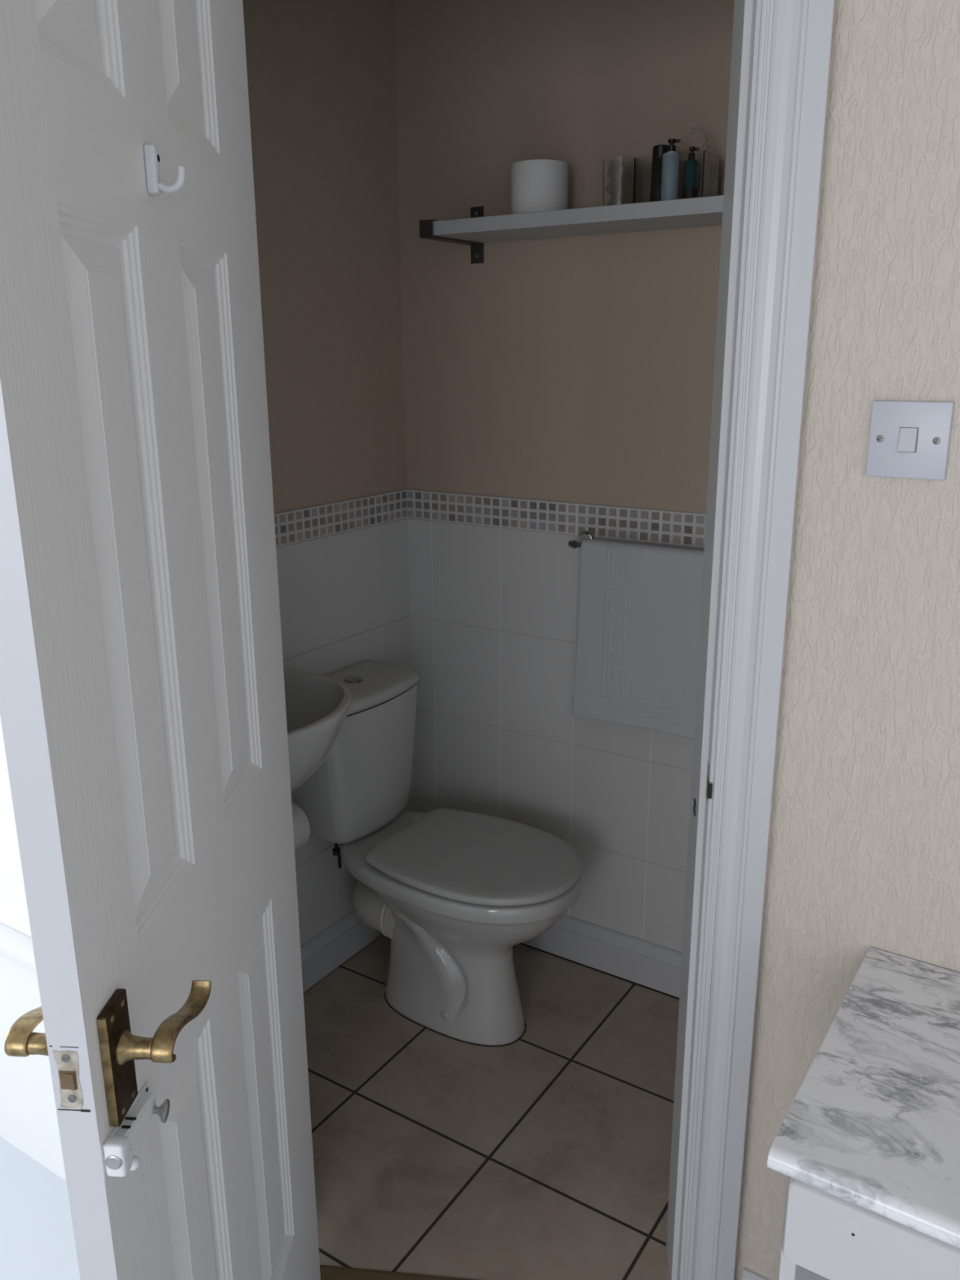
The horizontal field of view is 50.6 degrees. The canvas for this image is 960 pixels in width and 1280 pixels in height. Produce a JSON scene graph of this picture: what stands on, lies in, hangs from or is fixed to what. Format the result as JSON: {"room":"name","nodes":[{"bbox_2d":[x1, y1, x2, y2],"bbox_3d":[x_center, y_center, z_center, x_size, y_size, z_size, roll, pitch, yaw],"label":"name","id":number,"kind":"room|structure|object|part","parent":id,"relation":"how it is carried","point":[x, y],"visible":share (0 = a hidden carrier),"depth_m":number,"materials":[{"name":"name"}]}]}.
{"room":"hallway","nodes":[
{"label":"hallway","id":0,"kind":"room"},
{"bbox_2d":[0,717,66,1180],"bbox_3d":[-1.315,-0.241,1.928,2.150,2.360,0.060,10,19,32],"label":"wall","id":1,"kind":"structure","parent":0,"point":[28,1121],"depth_m":1.83,"materials":[{"name":"white paint"}]},
{"bbox_2d":[0,922,36,972],"bbox_3d":[-1.359,0.424,2.087,1.900,0.026,0.039,10,19,32],"label":"ledge","id":2,"kind":"object","parent":1,"relation":"attached to","point":[15,945],"depth_m":1.71,"materials":[{"name":"white paint"}]},
{"bbox_2d":[242,0,414,945],"bbox_3d":[-0.514,-0.292,2.092,0.106,2.360,1.070,10,19,32],"label":"wall","id":3,"kind":"structure","parent":0,"point":[322,75],"depth_m":2.21,"materials":[{"name":"beige paint"}]},
{"bbox_2d":[283,667,351,792],"bbox_3d":[-0.438,0.199,1.896,0.367,0.320,0.444,10,19,32],"label":"basin","id":4,"kind":"object","parent":3,"relation":"attached to","point":[317,705],"visible":0.31,"depth_m":1.93,"materials":[{"name":"grey ceramic"}]},
{"bbox_2d":[300,909,382,992],"bbox_3d":[-0.462,0.798,2.355,0.018,0.110,1.046,10,19,32],"label":"baseboard","id":5,"kind":"structure","parent":3,"relation":"attached to","point":[331,947],"depth_m":2.49,"materials":[{"name":"grey"}]},
{"bbox_3d":[-0.468,0.335,2.241,0.006,1.071,1.070,10,19,32],"label":"tile panel","id":6,"kind":"part","parent":3,"relation":"part of","materials":[{"name":"white tile"}]},
{"bbox_3d":[-0.473,0.398,2.179,0.069,0.040,0.135,10,19,32],"label":"toilet roll holder","id":7,"kind":"object","parent":3,"relation":"attached to","visible":0},
{"bbox_2d":[291,801,310,849],"bbox_3d":[-0.439,0.413,2.183,0.105,0.105,0.102,10,19,32],"label":"toilet roll","id":8,"kind":"object","parent":7,"relation":"hanging from","point":[301,829],"visible":0.14,"depth_m":2.18,"materials":[{"name":"white paper"}]},
{"bbox_2d":[0,933,679,1279],"bbox_3d":[-0.881,1.328,0.814,4.500,0.060,4.320,10,19,32],"label":"floor","id":9,"kind":"structure","parent":0,"point":[545,1154],"depth_m":1.96,"materials":[{"name":"beige tile"}]},
{"bbox_2d":[320,1264,475,1279],"bbox_3d":[-0.004,1.054,1.648,0.634,0.004,0.039,1,16,6],"label":"threshold strip","id":10,"kind":"object","parent":9,"relation":"on","point":[326,1272],"visible":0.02,"depth_m":1.67,"materials":[{"name":"gold metal"}]},
{"bbox_2d":[291,659,582,1047],"bbox_3d":[-0.045,0.473,2.316,0.652,0.759,0.493,10,19,32],"label":"toilet","id":11,"kind":"object","parent":9,"relation":"on","point":[453,892],"visible":0.99,"depth_m":2.23,"materials":[{"name":"grey ceramic"}]},
{"bbox_3d":[-0.279,0.107,2.294,0.178,0.033,0.328,10,19,32],"label":"cistern lid","id":12,"kind":"part","parent":11,"relation":"part of","materials":[{"name":"grey ceramic"}]},
{"bbox_2d":[391,915,395,929],"bbox_3d":[-0.184,0.637,2.369,0.045,0.092,0.092,10,19,32],"label":"outlet","id":13,"kind":"object","parent":11,"relation":"attached to","point":[393,917],"depth_m":2.33,"materials":[{"name":"ceramic"}]},
{"bbox_3d":[0.005,0.466,2.192,0.444,0.018,0.352,10,19,32],"label":"lid","id":14,"kind":"part","parent":11,"relation":"part of","materials":[{"name":"grey plastic"}]},
{"bbox_2d":[767,946,959,1279],"bbox_3d":[0.734,0.851,1.040,0.806,0.716,0.420,10,19,32],"label":"cabinet","id":15,"kind":"object","parent":9,"relation":"on","point":[867,1146],"visible":1,"depth_m":1.01,"materials":[{"name":"grey stone"}]},
{"bbox_3d":[0.418,0.807,1.248,0.016,0.692,0.373,10,19,32],"label":"panel","id":16,"kind":"part","parent":15,"relation":"part of","materials":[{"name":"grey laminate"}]},
{"bbox_3d":[0.465,0.598,0.910,0.386,0.102,0.019,10,19,32],"label":"drawer","id":17,"kind":"part","parent":15,"relation":"part of","materials":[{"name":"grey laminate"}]},
{"bbox_2d":[393,0,734,951],"bbox_3d":[0.388,-0.327,2.195,1.500,2.360,0.106,10,19,32],"label":"wall","id":18,"kind":"structure","parent":0,"point":[555,389],"depth_m":2.25,"materials":[{"name":"beige paint"}]},
{"bbox_3d":[0.346,0.302,2.341,1.244,1.071,0.006,10,19,32],"label":"tile panel","id":19,"kind":"part","parent":18,"relation":"part of","materials":[{"name":"white tile"}]},
{"bbox_2d":[419,195,723,263],"bbox_3d":[0.347,-0.801,1.907,1.002,0.117,0.194,10,19,32],"label":"wall shelf","id":20,"kind":"object","parent":18,"relation":"attached to","point":[477,230],"visible":0.51,"depth_m":1.96,"materials":[{"name":"white wood"}]},
{"bbox_2d":[511,159,568,213],"bbox_3d":[0.119,-0.898,2.033,0.115,0.100,0.115,10,19,32],"label":"toilet roll","id":21,"kind":"object","parent":20,"relation":"on","point":[537,185],"visible":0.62,"depth_m":1.99,"materials":[{"name":"white paper"}]},
{"bbox_2d":[602,155,635,205],"bbox_3d":[0.267,-0.869,1.942,0.067,0.092,0.067,10,19,32],"label":"drinking glass","id":22,"kind":"object","parent":20,"relation":"on","point":[618,171],"visible":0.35,"depth_m":1.92,"materials":[{"name":"clear glass"}]},
{"bbox_2d":[632,150,719,203],"bbox_3d":[0.362,-0.846,1.875,0.135,0.083,0.080,10,19,32],"label":"acrylic organiser","id":23,"kind":"object","parent":20,"relation":"on","point":[693,174],"visible":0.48,"depth_m":1.84,"materials":[{"name":"clear plastic"}]},
{"bbox_2d":[652,144,667,155],"bbox_3d":[0.337,-0.866,1.898,0.034,0.104,0.034,10,19,32],"label":"toiletry bottle","id":24,"kind":"object","parent":23,"relation":"in","point":[660,149],"visible":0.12,"depth_m":1.87,"materials":[{"name":"black plastic"}]},
{"bbox_2d":[662,138,680,155],"bbox_3d":[0.349,-0.856,1.857,0.032,0.108,0.032,10,19,32],"label":"toiletry bottle","id":25,"kind":"object","parent":23,"relation":"in","point":[671,148],"visible":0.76,"depth_m":1.84,"materials":[{"name":"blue plastic"}]},
{"bbox_2d":[688,146,699,151],"bbox_3d":[0.388,-0.853,1.865,0.028,0.096,0.028,10,19,32],"label":"toiletry bottle","id":26,"kind":"object","parent":23,"relation":"in","point":[691,148],"visible":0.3,"depth_m":1.85,"materials":[{"name":"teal plastic"}]},
{"bbox_2d":[568,530,595,548],"bbox_3d":[0.464,-0.173,2.082,0.626,0.046,0.062,10,19,32],"label":"towel rail","id":27,"kind":"object","parent":18,"relation":"attached to","point":[575,544],"visible":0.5,"depth_m":2.23,"materials":[{"name":"silver metal"}]},
{"bbox_3d":[0.452,-0.168,2.064,0.610,0.016,0.016,10,19,32],"label":"rail","id":28,"kind":"part","parent":27,"relation":"part of","materials":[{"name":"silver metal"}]},
{"bbox_2d":[571,538,704,739],"bbox_3d":[0.425,0.011,2.128,0.500,0.406,0.038,10,19,32],"label":"towel","id":29,"kind":"object","parent":27,"relation":"hanging from","point":[640,605],"visible":0.56,"depth_m":2.17,"materials":[{"name":"grey fabric"}]},
{"bbox_2d":[522,914,681,997],"bbox_3d":[0.342,0.764,2.461,1.244,0.110,0.018,10,19,32],"label":"baseboard","id":30,"kind":"structure","parent":18,"relation":"attached to","point":[654,966],"depth_m":2.46,"materials":[{"name":"grey"}]},
{"bbox_2d":[733,0,959,1279],"bbox_3d":[1.065,0.033,0.908,1.549,2.360,0.100,10,19,32],"label":"wall","id":31,"kind":"structure","parent":0,"point":[864,854],"depth_m":1.22,"materials":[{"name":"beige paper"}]},
{"bbox_2d":[666,0,761,1279],"bbox_3d":[0.319,0.087,1.394,0.030,2.000,0.145,1,16,6],"label":"lining","id":32,"kind":"object","parent":31,"relation":"attached to","point":[747,13],"visible":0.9,"depth_m":1.32,"materials":[{"name":"grey wood"}]},
{"bbox_2d":[693,797,695,816],"bbox_3d":[0.305,0.237,1.443,0.001,0.025,0.027,1,16,6],"label":"keep","id":33,"kind":"object","parent":32,"relation":"attached to","point":[694,806],"visible":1,"depth_m":1.44,"materials":[{"name":"grey metal"}]},
{"bbox_2d":[705,761,712,804],"bbox_3d":[0.307,0.193,1.363,0.005,0.052,0.032,1,16,6],"label":"strike plate","id":34,"kind":"object","parent":32,"relation":"attached to","point":[708,784],"visible":1,"depth_m":1.35,"materials":[{"name":"metal"}]},
{"bbox_2d":[742,1266,771,1279],"bbox_3d":[1.036,1.125,1.167,1.515,0.110,0.018,10,19,32],"label":"baseboard","id":35,"kind":"structure","parent":31,"relation":"attached to","point":[748,1274],"depth_m":1.55,"materials":[{"name":"grey"}]},
{"bbox_2d":[683,0,835,1279],"bbox_3d":[0.345,0.076,1.303,0.074,2.070,0.018,1,16,6],"label":"trim","id":36,"kind":"structure","parent":31,"relation":"attached to","point":[795,36],"depth_m":1.26,"materials":[{"name":"grey wood"}]},
{"bbox_2d":[865,400,954,479],"bbox_3d":[0.486,-0.227,1.154,0.086,0.086,0.015,10,19,32],"label":"light switch","id":37,"kind":"object","parent":31,"relation":"attached to","point":[908,439],"visible":1,"depth_m":1.15,"materials":[{"name":"grey plastic"}]},
{"bbox_3d":[-0.382,-0.101,1.412,0.114,2.360,0.135,10,19,32],"label":"wall","id":38,"kind":"structure","parent":0,"visible":0},
{"bbox_3d":[-0.335,0.070,1.469,0.084,2.000,0.143,10,19,32],"label":"lining","id":39,"kind":"object","parent":38,"relation":"attached to","visible":0},
{"bbox_2d":[0,0,320,1279],"bbox_3d":[-0.307,0.182,1.088,0.144,1.979,0.641,1,16,3],"label":"door","id":40,"kind":"structure","parent":39,"relation":"attached to","point":[143,714],"depth_m":0.91,"materials":[{"name":"white paint"}]},
{"bbox_3d":[-0.381,0.324,0.887,0.019,0.024,0.104,1,16,4],"label":"lever","id":41,"kind":"part","parent":40,"relation":"part of","materials":[{"name":"gold metal"}]},
{"bbox_3d":[-0.327,0.349,0.807,0.020,0.054,0.001,1,16,4],"label":"latch plate","id":42,"kind":"part","parent":40,"relation":"part of","materials":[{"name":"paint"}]},
{"bbox_3d":[-0.301,0.347,0.846,0.009,0.105,0.040,1,16,4],"label":"lever handle","id":43,"kind":"part","parent":40,"relation":"part of","materials":[{"name":"gold metal"}]},
{"bbox_3d":[-0.281,0.418,0.902,0.018,0.020,0.017,10,19,32],"label":"knob","id":44,"kind":"part","parent":40,"relation":"part of","materials":[{"name":"silver metal"}]},
{"bbox_3d":[-0.273,-0.404,0.893,0.030,0.021,0.009,1,16,4],"label":"hook arm","id":45,"kind":"part","parent":40,"relation":"part of","materials":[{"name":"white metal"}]},
{"bbox_3d":[-0.257,0.326,0.878,0.019,0.024,0.104,1,16,4],"label":"lever","id":46,"kind":"part","parent":40,"relation":"part of","materials":[{"name":"gold metal"}]}
]}

